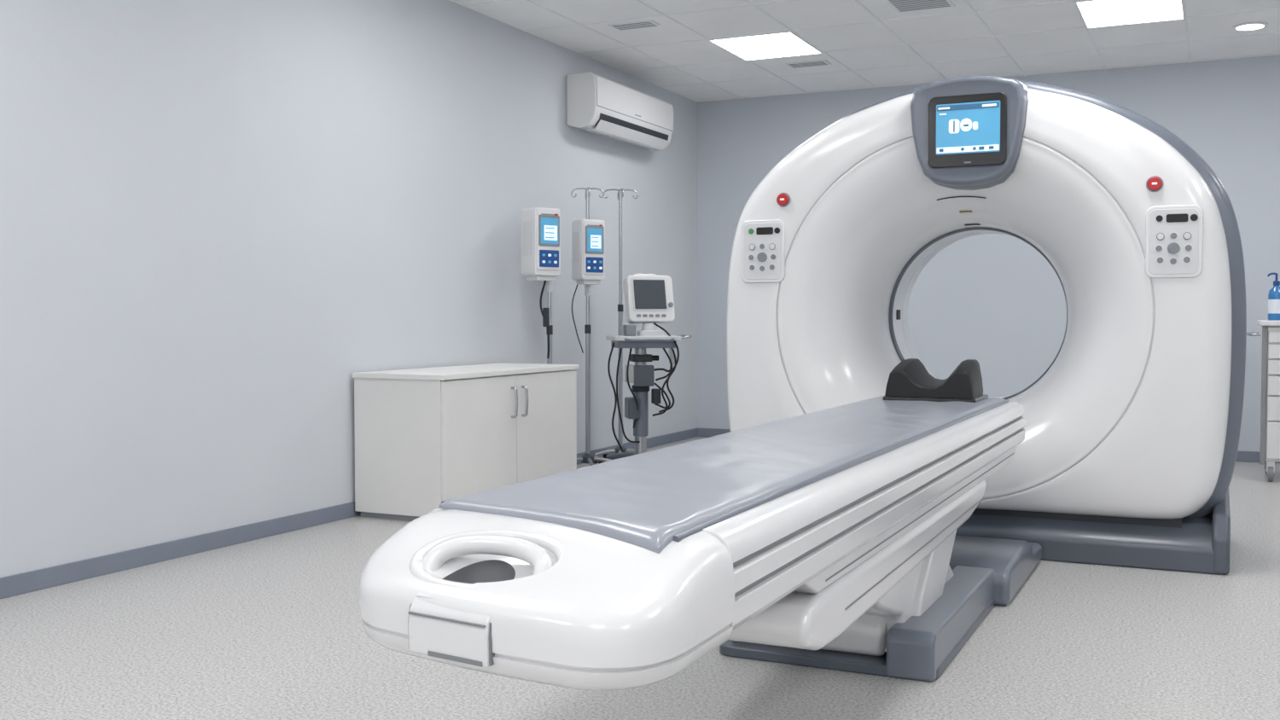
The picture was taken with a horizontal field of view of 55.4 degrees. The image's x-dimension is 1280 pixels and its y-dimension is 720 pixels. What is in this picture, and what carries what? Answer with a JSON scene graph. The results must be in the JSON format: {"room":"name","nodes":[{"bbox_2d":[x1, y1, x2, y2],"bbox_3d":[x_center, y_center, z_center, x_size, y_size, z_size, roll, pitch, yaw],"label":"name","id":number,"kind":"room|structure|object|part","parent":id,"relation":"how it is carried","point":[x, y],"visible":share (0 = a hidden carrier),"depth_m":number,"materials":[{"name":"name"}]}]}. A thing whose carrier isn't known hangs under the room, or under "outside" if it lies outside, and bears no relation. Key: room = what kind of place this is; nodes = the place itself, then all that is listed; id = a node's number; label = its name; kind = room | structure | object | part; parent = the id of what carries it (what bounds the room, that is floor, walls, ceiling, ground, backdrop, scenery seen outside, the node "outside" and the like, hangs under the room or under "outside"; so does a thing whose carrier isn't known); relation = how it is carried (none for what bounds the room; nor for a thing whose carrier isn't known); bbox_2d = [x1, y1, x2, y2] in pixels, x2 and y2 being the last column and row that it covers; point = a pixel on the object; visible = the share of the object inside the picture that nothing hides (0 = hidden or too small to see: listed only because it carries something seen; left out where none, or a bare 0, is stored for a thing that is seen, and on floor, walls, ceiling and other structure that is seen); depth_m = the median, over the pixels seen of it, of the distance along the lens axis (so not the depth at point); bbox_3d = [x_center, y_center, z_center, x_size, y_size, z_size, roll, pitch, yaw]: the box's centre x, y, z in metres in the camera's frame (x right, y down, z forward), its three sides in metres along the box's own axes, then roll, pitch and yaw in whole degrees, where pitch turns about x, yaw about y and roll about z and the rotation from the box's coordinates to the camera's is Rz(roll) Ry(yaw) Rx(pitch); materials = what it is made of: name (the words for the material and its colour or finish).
{"room":"radiology room","nodes":[
{"label":"radiology room","id":0,"kind":"room"},
{"bbox_2d":[0,0,697,577],"bbox_3d":[-2.152,-0.577,5.070,0.100,2.885,12.360,1,2,25],"label":"wall","id":1,"kind":"structure","parent":0,"point":[216,216],"depth_m":5.76,"materials":[{"name":"paint"}]},
{"bbox_2d":[0,427,697,599],"bbox_3d":[-2.102,0.827,5.097,0.012,0.078,12.160,1,2,25],"label":"baseboard","id":2,"kind":"structure","parent":1,"relation":"attached to","point":[24,583],"depth_m":5.31,"materials":[{"name":"plastic"}]},
{"bbox_2d":[566,71,673,151],"bbox_3d":[-0.122,-1.794,8.925,0.242,0.382,1.300,1,2,25],"label":"air conditioner","id":3,"kind":"object","parent":1,"relation":"attached to","point":[596,104],"visible":1,"depth_m":8.61,"materials":[{"name":"white plastic"}]},
{"bbox_3d":[-0.022,-1.857,8.875,0.018,0.209,1.280,1,2,25],"label":"panel","id":4,"kind":"part","parent":3,"relation":"part of","materials":[{"name":"white plastic"}]},
{"bbox_2d":[520,207,560,364],"bbox_3d":[-0.571,-0.091,7.754,0.418,1.720,0.425,1,2,25],"label":"pump","id":5,"kind":"object","parent":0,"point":[540,227],"visible":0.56,"depth_m":7.59,"materials":[{"name":"plastic"}]},
{"bbox_2d":[546,280,552,291],"bbox_3d":[-0.574,-0.471,7.736,0.044,0.080,0.044,1,2,25],"label":"socket","id":6,"kind":"object","parent":5,"relation":"attached to","point":[549,283],"depth_m":7.72,"materials":[{"name":"white plastic"}]},
{"bbox_2d":[0,436,1279,719],"bbox_3d":[1.360,0.975,3.465,7.870,0.100,12.360,1,2,25],"label":"floor","id":7,"kind":"structure","parent":0,"point":[269,628],"depth_m":3.74,"materials":[{"name":"plastic"}]},
{"bbox_2d":[352,363,578,521],"bbox_3d":[-0.916,0.424,6.857,0.600,0.755,1.432,1,2,25],"label":"storage cabinet","id":8,"kind":"object","parent":7,"relation":"on","point":[425,438],"visible":0.93,"depth_m":6.32,"materials":[{"name":"white laminate"}]},
{"bbox_2d":[352,363,578,380],"bbox_3d":[-0.930,0.060,6.851,0.568,0.028,1.432,1,2,25],"label":"countertop","id":9,"kind":"structure","parent":8,"relation":"on","point":[447,373],"depth_m":6.55,"materials":[{"name":"white laminate"}]},
{"bbox_3d":[-0.840,0.439,6.434,0.021,0.686,0.695,1,2,25],"label":"door","id":10,"kind":"part","parent":8,"relation":"part of","materials":[{"name":"white laminate"}]},
{"bbox_3d":[-0.687,0.233,6.681,0.042,0.175,0.015,1,2,25],"label":"handle","id":11,"kind":"part","parent":8,"relation":"part of","materials":[{"name":"metal"}]},
{"bbox_3d":[-0.640,0.229,6.780,0.042,0.175,0.015,1,2,25],"label":"handle","id":12,"kind":"part","parent":8,"relation":"part of","materials":[{"name":"metal"}]},
{"bbox_3d":[-0.541,0.416,7.067,0.021,0.686,0.695,1,2,25],"label":"door","id":13,"kind":"part","parent":8,"relation":"part of","materials":[{"name":"white laminate"}]},
{"bbox_2d":[570,186,610,465],"bbox_3d":[-0.344,-0.203,8.230,0.417,1.907,0.402,1,2,25],"label":"stand","id":14,"kind":"object","parent":7,"relation":"on","point":[588,235],"visible":0.84,"depth_m":8.07,"materials":[{"name":"metal"}]},
{"bbox_3d":[-0.436,0.680,8.204,0.194,0.051,0.026,-1,2,-28],"label":"leg","id":15,"kind":"part","parent":14,"relation":"part of","materials":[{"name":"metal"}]},
{"bbox_2d":[584,285,591,296],"bbox_3d":[-0.351,-0.473,8.207,0.044,0.080,0.044,1,2,25],"label":"socket","id":16,"kind":"object","parent":14,"relation":"attached to","point":[587,288],"depth_m":8.19,"materials":[{"name":"white plastic"}]},
{"bbox_3d":[-0.335,0.682,8.154,0.026,0.051,0.194,0,2,-10],"label":"leg","id":17,"kind":"part","parent":14,"relation":"part of","materials":[{"name":"metal"}]},
{"bbox_3d":[-0.256,0.679,8.235,0.194,0.051,0.026,0,2,8],"label":"leg","id":18,"kind":"part","parent":14,"relation":"part of","materials":[{"name":"metal"}]},
{"bbox_2d":[593,188,638,463],"bbox_3d":[-0.125,-0.240,8.690,0.409,1.949,0.416,1,2,25],"label":"pole","id":19,"kind":"object","parent":7,"relation":"on","point":[620,192],"visible":0.72,"depth_m":8.67,"materials":[{"name":"metal"}]},
{"bbox_3d":[-0.231,0.662,8.695,0.194,0.051,0.026,-1,2,-16],"label":"leg","id":20,"kind":"part","parent":19,"relation":"part of","materials":[{"name":"metal"}]},
{"bbox_3d":[-0.048,0.662,8.691,0.194,0.051,0.026,1,2,20],"label":"leg","id":21,"kind":"part","parent":19,"relation":"part of","materials":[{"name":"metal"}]},
{"bbox_2d":[602,273,692,462],"bbox_3d":[0.058,0.083,8.233,0.562,1.336,0.480,0,2,-13],"label":"trolley","id":22,"kind":"object","parent":7,"relation":"on","point":[648,298],"visible":0.84,"depth_m":8.18,"materials":[{"name":"metal"}]},
{"bbox_3d":[-0.099,0.661,8.325,0.294,0.065,0.040,1,2,32],"label":"leg","id":23,"kind":"part","parent":22,"relation":"part of","materials":[{"name":"grey metal"}]},
{"bbox_3d":[0.036,-0.565,8.325,0.199,0.048,0.020,-1,-10,-21],"label":"carry handle","id":24,"kind":"part","parent":22,"relation":"part of","materials":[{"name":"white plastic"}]},
{"bbox_2d":[605,334,692,348],"bbox_3d":[0.044,-0.126,8.218,0.575,0.086,0.534,1,2,25],"label":"tray","id":25,"kind":"object","parent":22,"relation":"on","point":[625,340],"depth_m":8.08,"materials":[{"name":"grey metal"}]},
{"bbox_3d":[0.069,-0.133,8.021,0.338,0.025,0.078,0,2,-13],"label":"handle","id":26,"kind":"part","parent":22,"relation":"part of","materials":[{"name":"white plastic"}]},
{"bbox_3d":[0.103,-0.013,8.215,0.051,0.036,0.036,0,2,-1],"label":"clamp knob","id":27,"kind":"part","parent":22,"relation":"part of","materials":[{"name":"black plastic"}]},
{"bbox_2d":[358,358,1041,691],"bbox_3d":[0.542,0.485,3.625,0.780,0.868,3.878,1,2,25],"label":"table","id":28,"kind":"object","parent":7,"relation":"on","point":[827,538],"visible":1,"depth_m":2.43,"materials":[{"name":"white plastic"}]},
{"bbox_3d":[0.781,0.884,4.145,0.680,0.032,1.140,1,2,25],"label":"plate","id":29,"kind":"part","parent":28,"relation":"part of","materials":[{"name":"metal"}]},
{"bbox_3d":[0.522,0.519,3.553,0.605,0.128,2.146,1,2,25],"label":"lift arm","id":30,"kind":"part","parent":28,"relation":"part of","materials":[{"name":"white plastic"}]},
{"bbox_3d":[0.755,0.651,4.104,0.520,0.299,0.689,1,2,25],"label":"pedestal panel","id":31,"kind":"part","parent":28,"relation":"part of","materials":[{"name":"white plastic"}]},
{"bbox_2d":[726,75,1246,575],"bbox_3d":[1.576,-0.223,5.786,2.326,2.126,1.103,1,2,25],"label":"gantry","id":32,"kind":"object","parent":7,"relation":"on","point":[1126,456],"visible":0.81,"depth_m":5.22,"materials":[{"name":"white plastic"}]},
{"bbox_3d":[0.576,-0.510,5.731,0.187,0.265,0.010,1,2,25],"label":"control panel","id":33,"kind":"part","parent":32,"relation":"part of","materials":[{"name":"white plastic"}]},
{"bbox_3d":[0.642,-0.604,5.695,0.028,0.028,0.020,1,2,25],"label":"knob","id":34,"kind":"part","parent":32,"relation":"part of","materials":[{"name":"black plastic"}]},
{"bbox_3d":[2.176,-0.483,4.975,0.187,0.265,0.010,1,2,25],"label":"control panel","id":35,"kind":"part","parent":32,"relation":"part of","materials":[{"name":"white plastic"}]},
{"bbox_3d":[2.243,-0.577,4.939,0.028,0.028,0.020,1,2,25],"label":"knob","id":36,"kind":"part","parent":32,"relation":"part of","materials":[{"name":"black plastic"}]},
{"bbox_2d":[1246,320,1279,481],"bbox_3d":[4.293,0.257,7.788,0.783,1.019,0.535,1,2,25],"label":"cart","id":37,"kind":"object","parent":7,"relation":"on","point":[1270,386],"visible":0.98,"depth_m":7.68,"materials":[{"name":"white plastic"}]},
{"bbox_3d":[3.976,-0.168,7.920,0.084,0.018,0.398,1,2,25],"label":"push rail","id":38,"kind":"part","parent":37,"relation":"part of","materials":[{"name":"metal"}]},
{"bbox_3d":[4.226,0.510,7.572,0.600,0.230,0.020,1,2,25],"label":"drawer","id":39,"kind":"part","parent":37,"relation":"part of","materials":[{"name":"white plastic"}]},
{"bbox_2d":[1267,272,1279,320],"bbox_3d":[4.077,-0.407,7.819,0.094,0.306,0.094,2,3,41],"label":"sanitizer bottle","id":40,"kind":"object","parent":37,"relation":"on","point":[1274,293],"visible":1,"depth_m":7.79,"materials":[{"name":"blue plastic"}]},
{"bbox_3d":[4.226,0.166,7.559,0.600,0.120,0.020,1,2,25],"label":"drawer","id":41,"kind":"part","parent":37,"relation":"part of","materials":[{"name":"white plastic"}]},
{"bbox_3d":[4.226,0.311,7.564,0.600,0.150,0.020,1,2,25],"label":"drawer","id":42,"kind":"part","parent":37,"relation":"part of","materials":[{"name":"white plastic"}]},
{"bbox_3d":[4.226,-0.049,7.551,0.600,0.090,0.020,1,2,25],"label":"drawer","id":43,"kind":"part","parent":37,"relation":"part of","materials":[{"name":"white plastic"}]},
{"bbox_3d":[4.226,0.051,7.555,0.600,0.090,0.020,1,2,25],"label":"drawer","id":44,"kind":"part","parent":37,"relation":"part of","materials":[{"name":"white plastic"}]},
{"bbox_3d":[4.226,-0.139,7.548,0.600,0.070,0.020,1,2,25],"label":"drawer","id":45,"kind":"part","parent":37,"relation":"part of","materials":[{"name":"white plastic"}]},
{"bbox_2d":[449,0,1279,102],"bbox_3d":[1.360,-2.008,3.357,7.870,0.100,12.360,1,2,25],"label":"ceiling","id":46,"kind":"structure","parent":0,"point":[521,14],"depth_m":8.09,"materials":[{"name":"paint"}]},
{"bbox_2d":[607,19,660,29],"bbox_3d":[-0.037,-2.111,7.689,0.300,0.009,0.140,1,2,25],"label":"ceiling air vent","id":47,"kind":"object","parent":46,"relation":"in","point":[648,23],"depth_m":7.67,"materials":[{"name":"grey metal"}]},
{"bbox_2d":[709,30,822,60],"bbox_3d":[0.862,-2.131,8.286,0.565,0.012,0.700,1,2,25],"label":"frame","id":48,"kind":"object","parent":46,"relation":"attached to","point":[790,32],"visible":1,"depth_m":8.06,"materials":[{"name":"white metal"}]},
{"bbox_2d":[711,32,820,59],"bbox_3d":[0.862,-2.132,8.286,0.551,0.009,0.686,1,2,25],"label":"diffuser","id":49,"kind":"object","parent":48,"relation":"attached to","point":[780,44],"visible":1,"depth_m":8.28,"materials":[{"name":"white plastic"}]},
{"bbox_2d":[785,59,831,68],"bbox_3d":[1.225,-2.154,8.883,0.300,0.009,0.160,1,2,25],"label":"ceiling air vent","id":50,"kind":"object","parent":46,"relation":"in","point":[822,62],"depth_m":8.87,"materials":[{"name":"grey metal"}]},
{"bbox_2d":[461,0,1279,101],"bbox_3d":[1.360,-1.956,3.359,7.670,0.004,12.160,1,2,25],"label":"grid","id":51,"kind":"object","parent":46,"relation":"attached to","point":[968,5],"visible":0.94,"depth_m":8.11,"materials":[{"name":"grey metal"}]},
{"bbox_2d":[884,0,954,12],"bbox_3d":[1.639,-2.091,7.140,0.340,0.009,0.340,1,2,25],"label":"ceiling air vent","id":52,"kind":"object","parent":46,"relation":"in","point":[900,6],"depth_m":7.17,"materials":[{"name":"grey metal"}]},
{"bbox_2d":[1075,0,1184,28],"bbox_3d":[2.942,-2.095,7.304,0.565,0.012,0.700,1,2,25],"label":"frame","id":53,"kind":"object","parent":46,"relation":"attached to","point":[1076,2],"visible":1,"depth_m":7.42,"materials":[{"name":"white metal"}]},
{"bbox_2d":[1076,0,1183,27],"bbox_3d":[2.942,-2.096,7.304,0.551,0.009,0.686,1,2,25],"label":"diffuser","id":54,"kind":"object","parent":53,"relation":"attached to","point":[1102,13],"visible":1,"depth_m":7.32,"materials":[{"name":"white plastic"}]},
{"bbox_2d":[1232,22,1268,30],"bbox_3d":[3.858,-2.110,7.717,0.200,0.012,0.200,1,2,25],"label":"recessed light","id":55,"kind":"object","parent":46,"relation":"in","point":[1249,26],"depth_m":7.68,"materials":[{"name":"white plastic"}]},
{"bbox_2d":[696,55,1279,451],"bbox_3d":[3.980,-0.718,8.949,7.670,2.885,0.100,1,2,25],"label":"wall","id":56,"kind":"structure","parent":0,"point":[994,300],"depth_m":9.45,"materials":[{"name":"paint"}]},
{"bbox_2d":[697,428,1279,463],"bbox_3d":[3.961,0.687,8.947,7.658,0.078,0.012,1,2,25],"label":"baseboard","id":57,"kind":"structure","parent":56,"relation":"attached to","point":[1247,456],"depth_m":8.78,"materials":[{"name":"plastic"}]}
]}

